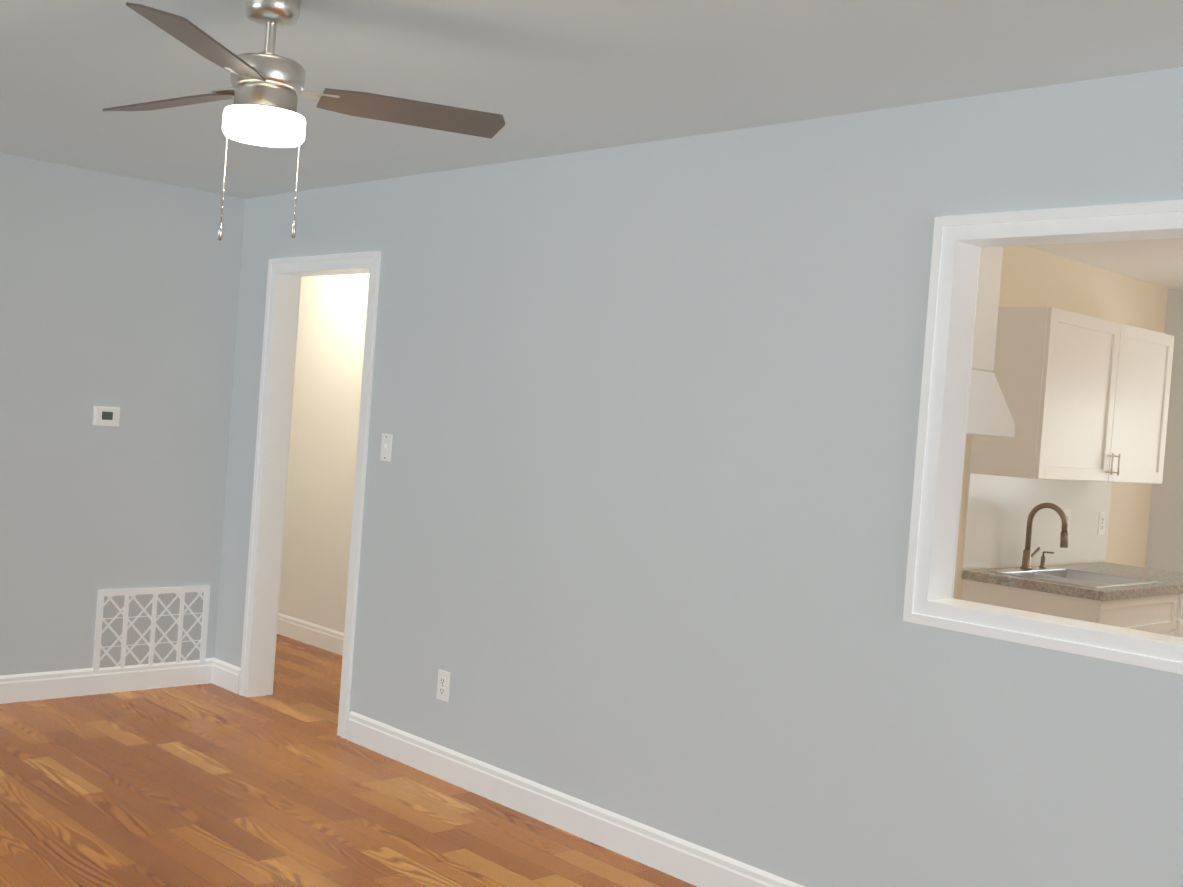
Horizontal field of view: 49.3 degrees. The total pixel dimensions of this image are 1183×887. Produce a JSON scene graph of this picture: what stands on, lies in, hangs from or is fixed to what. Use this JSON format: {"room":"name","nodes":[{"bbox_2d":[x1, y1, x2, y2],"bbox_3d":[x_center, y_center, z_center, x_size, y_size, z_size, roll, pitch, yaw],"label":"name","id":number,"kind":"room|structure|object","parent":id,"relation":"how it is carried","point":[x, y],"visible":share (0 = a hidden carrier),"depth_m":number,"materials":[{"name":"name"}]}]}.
{"room":"living room","nodes":[
{"label":"living room","id":0,"kind":"room"},
{"bbox_2d":[0,153,244,675],"bbox_3d":[-3.073,-0.078,5.402,3.334,2.451,0.120,3,2,-44],"label":"wall","id":1,"kind":"structure","parent":0,"point":[121,292],"depth_m":6.06,"materials":[{"name":"paint"}]},
{"bbox_2d":[93,406,119,425],"bbox_3d":[-2.278,-0.128,6.061,0.124,0.090,0.024,3,2,-44],"label":"thermostat","id":2,"kind":"object","parent":1,"relation":"attached to","point":[105,416],"visible":1,"depth_m":6.05,"materials":[{"name":"white plastic"}]},
{"bbox_2d":[0,658,213,703],"bbox_3d":[-3.112,1.086,5.378,3.334,0.125,0.016,3,2,-44],"label":"baseboard","id":3,"kind":"structure","parent":1,"relation":"attached to","point":[45,685],"depth_m":6.11,"materials":[{"name":"white wood"}]},
{"bbox_2d":[93,586,210,672],"bbox_3d":[-2.142,0.910,6.295,0.572,0.412,0.012,3,2,-44],"label":"air vent","id":4,"kind":"object","parent":1,"relation":"in","point":[140,626],"visible":1,"depth_m":6.29,"materials":[{"name":"white metal"}]},
{"bbox_2d":[278,273,368,632],"bbox_3d":[-0.910,0.046,7.083,0.120,2.451,5.280,3,2,-44],"label":"wall","id":5,"kind":"structure","parent":0,"point":[323,445],"depth_m":7.72,"materials":[{"name":"paint"}]},
{"bbox_2d":[277,613,343,655],"bbox_3d":[-1.556,1.154,7.593,0.016,0.125,3.800,3,2,-44],"label":"baseboard","id":6,"kind":"structure","parent":5,"relation":"attached to","point":[321,637],"depth_m":7.71,"materials":[{"name":"white wood"}]},
{"bbox_2d":[0,634,696,886],"bbox_3d":[0.989,1.523,3.957,7.534,0.080,12.840,3,2,-44],"label":"floor","id":7,"kind":"structure","parent":0,"point":[206,785],"depth_m":4.63,"materials":[{"name":"brown wood"}]},
{"bbox_2d":[962,562,1182,637],"bbox_3d":[2.369,1.074,6.019,1.427,0.930,0.676,3,2,-44],"label":"kitchen counter","id":8,"kind":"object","parent":7,"relation":"on","point":[1134,597],"depth_m":5.65,"materials":[{"name":"white"}]},
{"bbox_2d":[1020,503,1067,569],"bbox_3d":[2.142,0.433,5.980,0.203,0.317,0.219,3,2,-44],"label":"kitchen faucet","id":9,"kind":"object","parent":8,"relation":"on","point":[1026,559],"visible":1,"depth_m":5.97,"materials":[{"name":"brown metal"}]},
{"bbox_2d":[0,0,1182,288],"bbox_3d":[2.006,-0.915,3.037,7.534,0.131,10.433,3,2,-44],"label":"ceiling","id":10,"kind":"structure","parent":0,"point":[544,78],"depth_m":3.63,"materials":[{"name":"paint"}]},
{"bbox_2d":[102,0,504,240],"bbox_3d":[-0.817,-0.789,3.203,1.068,0.606,1.021,3,2,-44],"label":"ceiling fan","id":11,"kind":"object","parent":10,"relation":"hanging from","point":[266,91],"visible":1,"depth_m":3.08,"materials":[{"name":"silver metal"}]},
{"bbox_2d":[214,67,1182,886],"bbox_3d":[0.942,0.255,3.712,0.120,2.451,12.720,3,2,-44],"label":"wall","id":12,"kind":"structure","parent":0,"point":[638,495],"depth_m":4.16,"materials":[{"name":"paint"}]},
{"bbox_2d":[211,658,240,693],"bbox_3d":[-1.827,1.159,6.433,0.016,0.125,0.283,3,2,-44],"label":"baseboard","id":13,"kind":"structure","parent":12,"relation":"attached to","point":[226,675],"depth_m":6.42,"materials":[{"name":"white wood"}]},
{"bbox_2d":[239,251,380,738],"bbox_3d":[-1.278,0.200,6.003,0.138,2.136,0.938,3,2,-44],"label":"door frame","id":14,"kind":"structure","parent":12,"relation":"attached to","point":[370,260],"depth_m":6.27,"materials":[{"name":"white wood"}]},
{"bbox_2d":[380,433,392,461],"bbox_3d":[-0.883,0.017,5.517,0.018,0.117,0.072,3,2,-44],"label":"light switch","id":15,"kind":"object","parent":12,"relation":"attached to","point":[386,446],"visible":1,"depth_m":5.51,"materials":[{"name":"white plastic"}]},
{"bbox_2d":[436,669,449,701],"bbox_3d":[-0.596,0.972,5.172,0.009,0.117,0.072,3,2,-44],"label":"outlet","id":16,"kind":"object","parent":12,"relation":"attached to","point":[443,684],"visible":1,"depth_m":5.17,"materials":[{"name":"white plastic"}]},
{"bbox_2d":[346,711,803,886],"bbox_3d":[2.029,1.530,2.416,0.016,0.125,8.943,3,2,-44],"label":"baseboard","id":17,"kind":"structure","parent":12,"relation":"attached to","point":[681,859],"depth_m":4.62,"materials":[{"name":"white wood"}]},
{"bbox_2d":[971,247,1002,370],"bbox_3d":[0.882,-0.455,4.155,0.339,0.400,0.760,3,2,-44],"label":"hood chimney","id":18,"kind":"object","parent":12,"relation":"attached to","point":[987,307],"visible":0.17,"depth_m":3.95,"materials":[{"name":"white metal"}]},
{"bbox_2d":[903,199,1182,674],"bbox_3d":[1.489,-0.013,3.061,0.018,1.146,1.623,3,2,-44],"label":"trim","id":19,"kind":"structure","parent":12,"relation":"attached to","point":[949,232],"depth_m":3.51,"materials":[{"name":"white wood"}]},
{"bbox_2d":[928,229,1182,644],"bbox_3d":[1.538,-0.011,3.108,0.122,1.035,1.512,3,2,-44],"label":"window frame","id":20,"kind":"structure","parent":12,"relation":"attached to","point":[954,411],"depth_m":3.62,"materials":[{"name":"white wood"}]},
{"bbox_2d":[953,246,1167,599],"bbox_3d":[1.704,0.266,5.861,3.960,2.451,0.120,3,2,-44],"label":"wall","id":21,"kind":"structure","parent":0,"point":[1031,277],"depth_m":6.50,"materials":[{"name":"paint"}]},
{"bbox_2d":[962,474,1111,567],"bbox_3d":[2.189,0.372,6.246,1.440,0.423,0.006,3,2,-44],"label":"backsplash","id":22,"kind":"structure","parent":21,"relation":"attached to","point":[999,509],"depth_m":6.14,"materials":[{"name":"white tile"}]},
{"bbox_2d":[969,306,1124,481],"bbox_3d":[2.067,-0.213,5.851,0.683,0.740,0.326,3,2,-44],"label":"upper cabinet","id":23,"kind":"object","parent":21,"relation":"attached to","point":[1086,397],"depth_m":5.65,"materials":[{"name":"white wood"}]},
{"bbox_2d":[1061,510,1070,532],"bbox_3d":[2.359,0.388,6.401,0.072,0.117,0.009,3,2,-44],"label":"outlet","id":24,"kind":"object","parent":21,"relation":"attached to","point":[1067,513],"visible":0.52,"depth_m":6.41,"materials":[{"name":"white plastic"}]},
{"bbox_2d":[1097,512,1105,534],"bbox_3d":[2.646,0.413,6.678,0.072,0.117,0.009,3,2,-44],"label":"outlet","id":25,"kind":"object","parent":21,"relation":"attached to","point":[1101,523],"visible":1,"depth_m":6.67,"materials":[{"name":"white plastic"}]},
{"bbox_2d":[1113,324,1173,483],"bbox_3d":[2.533,-0.189,6.301,0.613,0.740,0.326,3,2,-44],"label":"upper cabinet","id":26,"kind":"object","parent":21,"relation":"attached to","point":[1146,367],"depth_m":6.21,"materials":[{"name":"white wood"}]},
{"bbox_2d":[1145,289,1182,572],"bbox_3d":[5.655,0.586,4.516,0.120,2.451,7.320,3,2,-44],"label":"wall","id":27,"kind":"structure","parent":0,"point":[1164,550],"depth_m":7.04,"materials":[{"name":"paint"}]},
{"bbox_3d":[2.809,0.448,1.855,0.004,2.420,7.200,3,2,-44],"label":"wall","id":28,"kind":"structure","parent":0,"visible":0},
{"bbox_2d":[966,370,1014,437],"bbox_3d":[0.918,-0.151,4.217,0.500,0.195,0.760,3,2,-44],"label":"range hood","id":29,"kind":"object","parent":28,"relation":"attached to","point":[989,413],"visible":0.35,"depth_m":3.99,"materials":[{"name":"white metal"}]}
]}

